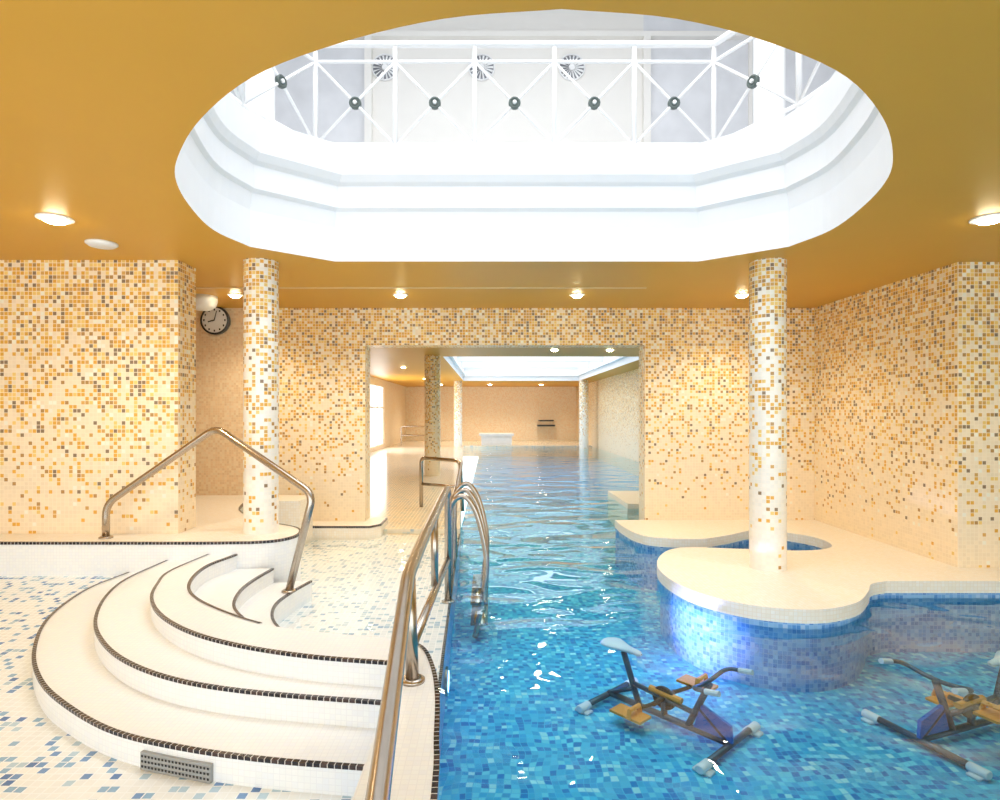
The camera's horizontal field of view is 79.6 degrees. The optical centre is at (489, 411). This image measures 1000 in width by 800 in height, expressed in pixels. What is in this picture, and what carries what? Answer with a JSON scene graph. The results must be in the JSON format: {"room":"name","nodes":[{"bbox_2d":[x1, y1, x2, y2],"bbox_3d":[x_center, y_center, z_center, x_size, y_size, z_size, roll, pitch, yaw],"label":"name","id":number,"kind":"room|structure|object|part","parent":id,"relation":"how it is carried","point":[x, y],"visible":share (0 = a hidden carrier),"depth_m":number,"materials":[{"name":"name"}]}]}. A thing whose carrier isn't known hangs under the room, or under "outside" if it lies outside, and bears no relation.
{"room":"spa","nodes":[
{"label":"spa","id":0,"kind":"room"},
{"bbox_2d":[0,260,195,533],"bbox_3d":[-4.885,-0.135,5.490,4.230,2.430,0.320,0,0,0],"label":"wall","id":1,"kind":"structure","parent":0,"point":[98,357],"depth_m":5.33,"materials":[{"name":"beige tile"}]},
{"bbox_2d":[0,576,352,799],"bbox_3d":[-3.700,1.465,1.990,6.600,0.210,5.980,0,0,0],"label":"floor","id":2,"kind":"structure","parent":0,"point":[39,760],"depth_m":2.71,"materials":[{"name":"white tile"}]},
{"bbox_2d":[0,495,300,582],"bbox_3d":[-4.347,1.515,6.380,5.306,0.870,2.820,0,0,0],"label":"raised platform","id":3,"kind":"object","parent":2,"relation":"on","point":[218,517],"visible":0.38,"depth_m":4.99,"materials":[{"name":"beige tile"}]},
{"bbox_2d":[0,503,459,799],"bbox_3d":[-3.563,1.339,3.525,6.874,0.523,9.050,0,0,0],"label":"tile","id":4,"kind":"structure","parent":3,"relation":"attached to","point":[437,681],"depth_m":2.91,"materials":[{"name":"tile"}]},
{"bbox_2d":[243,258,278,534],"bbox_3d":[-2.060,-0.135,5.400,0.300,2.430,0.300,0,0,0],"label":"column","id":5,"kind":"structure","parent":3,"relation":"on","point":[260,275],"depth_m":5.27,"materials":[{"name":"beige tile"}]},
{"bbox_2d":[32,554,390,795],"bbox_3d":[-1.758,1.415,3.664,1.781,0.470,3.500,0,0,-29],"label":"steps","id":6,"kind":"structure","parent":2,"relation":"on","point":[71,660],"depth_m":2.97,"materials":[{"name":"white tile"}]},
{"bbox_2d":[140,750,212,783],"bbox_3d":[-1.328,1.500,2.541,0.360,0.076,0.022,0,0,16],"label":"grille","id":7,"kind":"object","parent":6,"relation":"attached to","point":[201,771],"visible":1,"depth_m":2.53,"materials":[{"name":"grey metal"}]},
{"bbox_2d":[98,427,314,593],"bbox_3d":[-2.357,0.777,4.988,1.995,1.301,0.244,0,0,13],"label":"stair handrail","id":8,"kind":"object","parent":6,"relation":"on","point":[303,487],"visible":1,"depth_m":4.96,"materials":[{"name":"metal"}]},
{"bbox_2d":[196,294,217,310],"bbox_3d":[-3.350,-1.265,7.000,0.320,0.170,0.320,0,0,0],"label":"wall lamp","id":9,"kind":"object","parent":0,"point":[204,302],"depth_m":6.90,"materials":[{"name":"white glass"}]},
{"bbox_2d":[279,534,459,755],"bbox_3d":[-1.635,1.795,5.345,2.730,0.410,4.890,0,0,0],"label":"floor","id":10,"kind":"structure","parent":0,"point":[356,583],"depth_m":5.34,"materials":[{"name":"tile"}]},
{"bbox_2d":[279,495,312,545],"bbox_3d":[-2.410,1.310,7.200,0.420,0.560,0.500,0,0,0],"label":"tiled bench","id":11,"kind":"object","parent":10,"relation":"on","point":[292,508],"visible":0.29,"depth_m":6.95,"materials":[{"name":"beige tile"}]},
{"bbox_2d":[313,517,387,539],"bbox_3d":[-2.140,1.535,7.775,1.520,0.230,0.650,0,0,0],"label":"ledge","id":12,"kind":"object","parent":10,"relation":"on","point":[375,532],"visible":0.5,"depth_m":7.45,"materials":[{"name":"beige tile"}]},
{"bbox_2d":[444,666,448,695],"bbox_3d":[-0.278,1.750,3.900,0.024,0.180,0.180,0,0,0],"label":"lamp","id":13,"kind":"object","parent":10,"relation":"attached to","point":[446,680],"visible":1,"depth_m":3.83,"materials":[{"name":"metal"}]},
{"bbox_2d":[451,481,488,637],"bbox_3d":[-0.200,1.331,5.650,0.388,1.249,0.946,0,0,0],"label":"pool ladder","id":14,"kind":"object","parent":10,"relation":"attached to","point":[479,594],"visible":0.88,"depth_m":5.42,"materials":[{"name":"metal"}]},
{"bbox_2d":[370,376,405,451],"bbox_3d":[-4.600,0.350,20.050,0.200,3.400,23.900,0,0,0],"label":"wall","id":15,"kind":"structure","parent":0,"point":[394,395],"depth_m":27.70,"materials":[{"name":"beige paint"}]},
{"bbox_2d":[370,385,382,446],"bbox_3d":[-4.610,0.150,23.755,0.140,2.400,3.510,0,0,0],"label":"window","id":16,"kind":"structure","parent":15,"relation":"in","point":[376,393],"depth_m":24.30,"materials":[{"name":"white glass"}]},
{"bbox_2d":[370,441,591,547],"bbox_3d":[0.050,1.760,19.895,9.100,0.480,24.210,0,0,0],"label":"deck","id":17,"kind":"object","parent":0,"point":[394,469],"visible":0.36,"depth_m":13.51,"materials":[{"name":"tile"}]},
{"bbox_2d":[400,426,424,445],"bbox_3d":[-3.300,1.070,27.000,1.460,0.900,0.057,0,0,0],"label":"barrier","id":18,"kind":"object","parent":17,"relation":"on","point":[401,435],"visible":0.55,"depth_m":26.97,"materials":[{"name":"metal"}]},
{"bbox_2d":[425,355,439,475],"bbox_3d":[-1.380,0.085,14.400,0.380,2.870,0.380,0,0,0],"label":"column","id":19,"kind":"structure","parent":17,"relation":"on","point":[432,362],"depth_m":14.23,"materials":[{"name":"beige tile"}]},
{"bbox_2d":[419,456,463,556],"bbox_3d":[-0.469,1.147,8.165,0.630,0.888,3.141,0,0,-13],"label":"handrail","id":20,"kind":"object","parent":17,"relation":"on","point":[459,479],"visible":0.71,"depth_m":9.37,"materials":[{"name":"metal"}]},
{"bbox_2d":[454,381,461,446],"bbox_3d":[-1.400,0.085,26.200,0.360,2.870,0.360,0,0,0],"label":"column","id":21,"kind":"structure","parent":17,"relation":"on","point":[457,384],"depth_m":26.04,"materials":[{"name":"beige tile"}]},
{"bbox_2d":[479,433,513,444],"bbox_3d":[0.300,1.260,28.200,1.600,0.520,1.400,0,0,0],"label":"basin","id":22,"kind":"object","parent":17,"relation":"on","point":[486,438],"visible":0.93,"depth_m":27.60,"materials":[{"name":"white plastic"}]},
{"bbox_2d":[406,387,575,440],"bbox_3d":[0.050,0.350,32.100,9.500,3.400,0.200,0,0,0],"label":"wall","id":23,"kind":"structure","parent":0,"point":[516,410],"depth_m":32.00,"materials":[{"name":"beige paint"}]},
{"bbox_2d":[537,420,554,425],"bbox_3d":[2.950,0.580,31.581,0.900,0.340,0.838,0,0,0],"label":"wall shelf","id":24,"kind":"object","parent":23,"relation":"attached to","point":[538,420],"visible":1,"depth_m":31.30,"materials":[{"name":"metal"}]},
{"bbox_2d":[0,0,999,307],"bbox_3d":[-0.100,-1.350,2.645,13.800,0.001,10.290,0,0,0],"label":"ceiling","id":25,"kind":"structure","parent":0,"point":[100,100],"depth_m":2.90,"materials":[{"name":"paint"}]},
{"bbox_2d":[35,213,74,224],"bbox_3d":[-3.030,-1.330,4.180,0.230,0.040,0.230,0,0,0],"label":"recessed light","id":26,"kind":"object","parent":25,"relation":"in","point":[56,219],"visible":1,"depth_m":4.14,"materials":[{"name":"white paint"}]},
{"bbox_2d":[84,239,118,249],"bbox_3d":[-3.100,-1.333,4.790,0.230,0.034,0.230,0,0,0],"label":"smoke detector","id":27,"kind":"object","parent":25,"relation":"attached to","point":[95,243],"visible":1,"depth_m":4.74,"materials":[{"name":"white plastic"}]},
{"bbox_2d":[227,293,242,297],"bbox_3d":[-2.930,-1.330,6.900,0.176,0.040,0.176,0,0,0],"label":"recessed light","id":28,"kind":"object","parent":25,"relation":"in","point":[233,295],"visible":0.97,"depth_m":6.86,"materials":[{"name":"white paint"}]},
{"bbox_2d":[393,293,407,297],"bbox_3d":[-1.030,-1.330,6.900,0.176,0.040,0.176,0,0,0],"label":"recessed light","id":29,"kind":"object","parent":25,"relation":"in","point":[398,295],"visible":1,"depth_m":6.85,"materials":[{"name":"white paint"}]},
{"bbox_2d":[196,287,646,288],"bbox_3d":[-0.850,-1.347,6.515,5.100,0.006,0.030,0,0,0],"label":"trim","id":30,"kind":"structure","parent":25,"relation":"attached to","point":[196,287],"depth_m":6.50,"materials":[{"name":"metal"}]},
{"bbox_2d":[175,71,892,260],"bbox_3d":[0.240,-1.855,3.695,4.580,1.010,3.370,0,0,0],"label":"surround","id":31,"kind":"structure","parent":25,"relation":"attached to","point":[793,179],"depth_m":5.30,"materials":[{"name":"white paint"}]},
{"bbox_2d":[569,293,584,297],"bbox_3d":[1.000,-1.330,6.900,0.176,0.040,0.176,0,0,0],"label":"recessed light","id":32,"kind":"object","parent":25,"relation":"in","point":[574,295],"visible":1,"depth_m":6.86,"materials":[{"name":"white paint"}]},
{"bbox_2d":[734,293,748,297],"bbox_3d":[2.900,-1.330,6.900,0.176,0.040,0.176,0,0,0],"label":"recessed light","id":33,"kind":"object","parent":25,"relation":"in","point":[740,295],"visible":0.94,"depth_m":6.86,"materials":[{"name":"white paint"}]},
{"bbox_2d":[969,213,999,224],"bbox_3d":[3.480,-1.330,4.180,0.230,0.040,0.230,0,0,0],"label":"recessed light","id":34,"kind":"object","parent":25,"relation":"in","point":[988,219],"visible":1,"depth_m":4.15,"materials":[{"name":"white paint"}]},
{"bbox_2d":[370,348,638,386],"bbox_3d":[0.050,-1.350,20.150,9.500,0.001,24.100,0,0,0],"label":"ceiling","id":35,"kind":"structure","parent":0,"point":[386,364],"depth_m":15.73,"materials":[{"name":"paint"}]},
{"bbox_2d":[444,357,638,380],"bbox_3d":[1.350,-2.703,20.300,5.800,2.694,12.200,0,0,0],"label":"skylight","id":36,"kind":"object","parent":35,"relation":"attached to","point":[467,368],"depth_m":23.00,"materials":[{"name":"white glass"}]},
{"bbox_2d":[196,308,813,520],"bbox_3d":[-1.300,0.350,7.945,11.400,3.400,0.310,0,0,0],"label":"wall","id":37,"kind":"structure","parent":0,"point":[694,362],"depth_m":7.79,"materials":[{"name":"beige tile"}]},
{"bbox_2d":[200,307,230,334],"bbox_3d":[-3.540,-1.180,7.742,0.370,0.370,0.095,0,0,0],"label":"wall clock","id":38,"kind":"object","parent":37,"relation":"attached to","point":[217,321],"visible":0.91,"depth_m":7.71,"materials":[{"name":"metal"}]},
{"bbox_2d":[231,9,835,142],"bbox_3d":[0.000,-4.105,8.650,14.000,3.490,0.300,0,0,0],"label":"wall","id":39,"kind":"structure","parent":0,"point":[557,24],"depth_m":8.60,"materials":[{"name":"white paint"}]},
{"bbox_2d":[372,54,398,80],"bbox_3d":[-1.500,-4.930,8.583,0.380,0.380,0.030,0,0,0],"label":"air vent","id":40,"kind":"object","parent":39,"relation":"in","point":[377,69],"visible":0.6,"depth_m":8.58,"materials":[{"name":"white paint"}]},
{"bbox_2d":[468,53,494,80],"bbox_3d":[-0.120,-4.930,8.583,0.380,0.380,0.030,0,0,0],"label":"air vent","id":41,"kind":"object","parent":39,"relation":"in","point":[489,68],"visible":0.63,"depth_m":8.58,"materials":[{"name":"white paint"}]},
{"bbox_2d":[558,54,584,80],"bbox_3d":[1.170,-4.930,8.583,0.380,0.380,0.030,0,0,0],"label":"air vent","id":42,"kind":"object","parent":39,"relation":"in","point":[575,71],"visible":0.78,"depth_m":8.58,"materials":[{"name":"white paint"}]},
{"bbox_2d":[576,368,638,476],"bbox_3d":[4.700,0.350,20.050,0.200,3.400,23.900,0,0,0],"label":"wall","id":43,"kind":"structure","parent":0,"point":[613,401],"depth_m":22.17,"materials":[{"name":"beige tile"}]},
{"bbox_2d":[460,446,790,571],"bbox_3d":[2.700,1.550,12.250,7.800,0.001,29.500,0,0,0],"label":"pool water","id":44,"kind":"object","parent":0,"point":[615,467],"visible":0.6,"depth_m":15.90,"materials":[{"name":"blue liquid"}]},
{"bbox_2d":[439,456,999,799],"bbox_3d":[3.100,2.050,12.750,7.200,0.100,30.500,0,0,0],"label":"pool water","id":45,"kind":"structure","parent":0,"point":[513,729],"depth_m":4.14,"materials":[{"name":"blue liquid"}]},
{"bbox_2d":[352,646,438,799],"bbox_3d":[-0.297,1.590,1.055,0.290,0.820,4.113,0,0,-1],"label":"ledge","id":46,"kind":"object","parent":45,"relation":"on","point":[414,751],"visible":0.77,"depth_m":2.12,"materials":[{"name":"white tile"}]},
{"bbox_2d":[365,486,454,799],"bbox_3d":[-0.297,1.098,2.900,0.215,0.986,4.349,0,0,0],"label":"handrail","id":47,"kind":"object","parent":46,"relation":"on","point":[407,631],"depth_m":2.42,"materials":[{"name":"silver metal"}]},
{"bbox_2d":[579,380,587,456],"bbox_3d":[4.000,0.325,25.600,0.400,3.350,0.400,0,0,0],"label":"column","id":48,"kind":"structure","parent":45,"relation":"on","point":[583,384],"depth_m":25.42,"materials":[{"name":"beige tile"}]},
{"bbox_2d":[608,491,638,524],"bbox_3d":[3.400,1.735,10.400,2.400,0.530,1.600,0,0,0],"label":"tiled ledge","id":49,"kind":"object","parent":45,"relation":"on","point":[628,500],"visible":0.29,"depth_m":10.27,"materials":[{"name":"beige tile"}]},
{"bbox_2d":[575,637,762,777],"bbox_3d":[1.120,1.783,3.860,0.707,0.434,0.978,0,0,-42],"label":"exercise bike","id":50,"kind":"object","parent":45,"relation":"on","point":[708,724],"visible":1,"depth_m":3.77,"materials":[{"name":"metal"}]},
{"bbox_3d":[1.120,1.805,3.860,0.541,0.354,0.913,0,0,-42],"label":"frame","id":51,"kind":"part","parent":50,"relation":"part of","materials":[{"name":"metal"}]},
{"bbox_2d":[615,520,999,691],"bbox_3d":[4.049,1.700,6.020,5.103,0.600,3.540,0,0,0],"label":"tiled ledge","id":52,"kind":"object","parent":45,"relation":"on","point":[842,598],"visible":0.98,"depth_m":5.00,"materials":[{"name":"beige tile"}]},
{"bbox_2d":[749,258,786,571],"bbox_3d":[2.500,0.025,5.400,0.310,2.750,0.310,0,0,0],"label":"column","id":53,"kind":"structure","parent":52,"relation":"on","point":[767,276],"depth_m":5.27,"materials":[{"name":"beige tile"}]},
{"bbox_2d":[861,650,999,781],"bbox_3d":[3.000,1.775,3.740,1.015,0.450,0.734,0,0,-20],"label":"exercise bike","id":54,"kind":"object","parent":45,"relation":"on","point":[938,723],"visible":1,"depth_m":3.64,"materials":[{"name":"metal"}]},
{"bbox_3d":[3.000,1.797,3.740,0.948,0.368,0.562,0,0,-20],"label":"frame","id":55,"kind":"part","parent":54,"relation":"part of","materials":[{"name":"metal"}]},
{"bbox_2d":[814,262,999,567],"bbox_3d":[5.405,0.350,6.595,2.390,3.400,2.390,0,0,0],"label":"wall","id":56,"kind":"structure","parent":0,"point":[907,371],"depth_m":5.95,"materials":[{"name":"beige tile"}]},
{"label":"floor","id":57,"kind":"structure","parent":0,"visible":0},
{"bbox_2d":[245,68,274,123],"bbox_3d":[-2.420,-4.105,6.300,0.440,3.490,0.440,0,0,0],"label":"column","id":58,"kind":"structure","parent":57,"relation":"on","point":[265,103],"depth_m":6.17,"materials":[{"name":"white paint"}]},
{"bbox_2d":[228,30,827,144],"bbox_3d":[0.240,-2.881,4.407,4.824,1.042,2.250,0,0,0],"label":"gallery railing","id":59,"kind":"object","parent":57,"relation":"on","point":[753,81],"visible":0.66,"depth_m":5.48,"materials":[{"name":"white metal"}]},
{"bbox_2d":[753,38,785,125],"bbox_3d":[2.930,-4.105,6.300,0.440,3.490,0.440,0,0,0],"label":"column","id":60,"kind":"structure","parent":57,"relation":"on","point":[766,103],"depth_m":6.17,"materials":[{"name":"white paint"}]}
]}

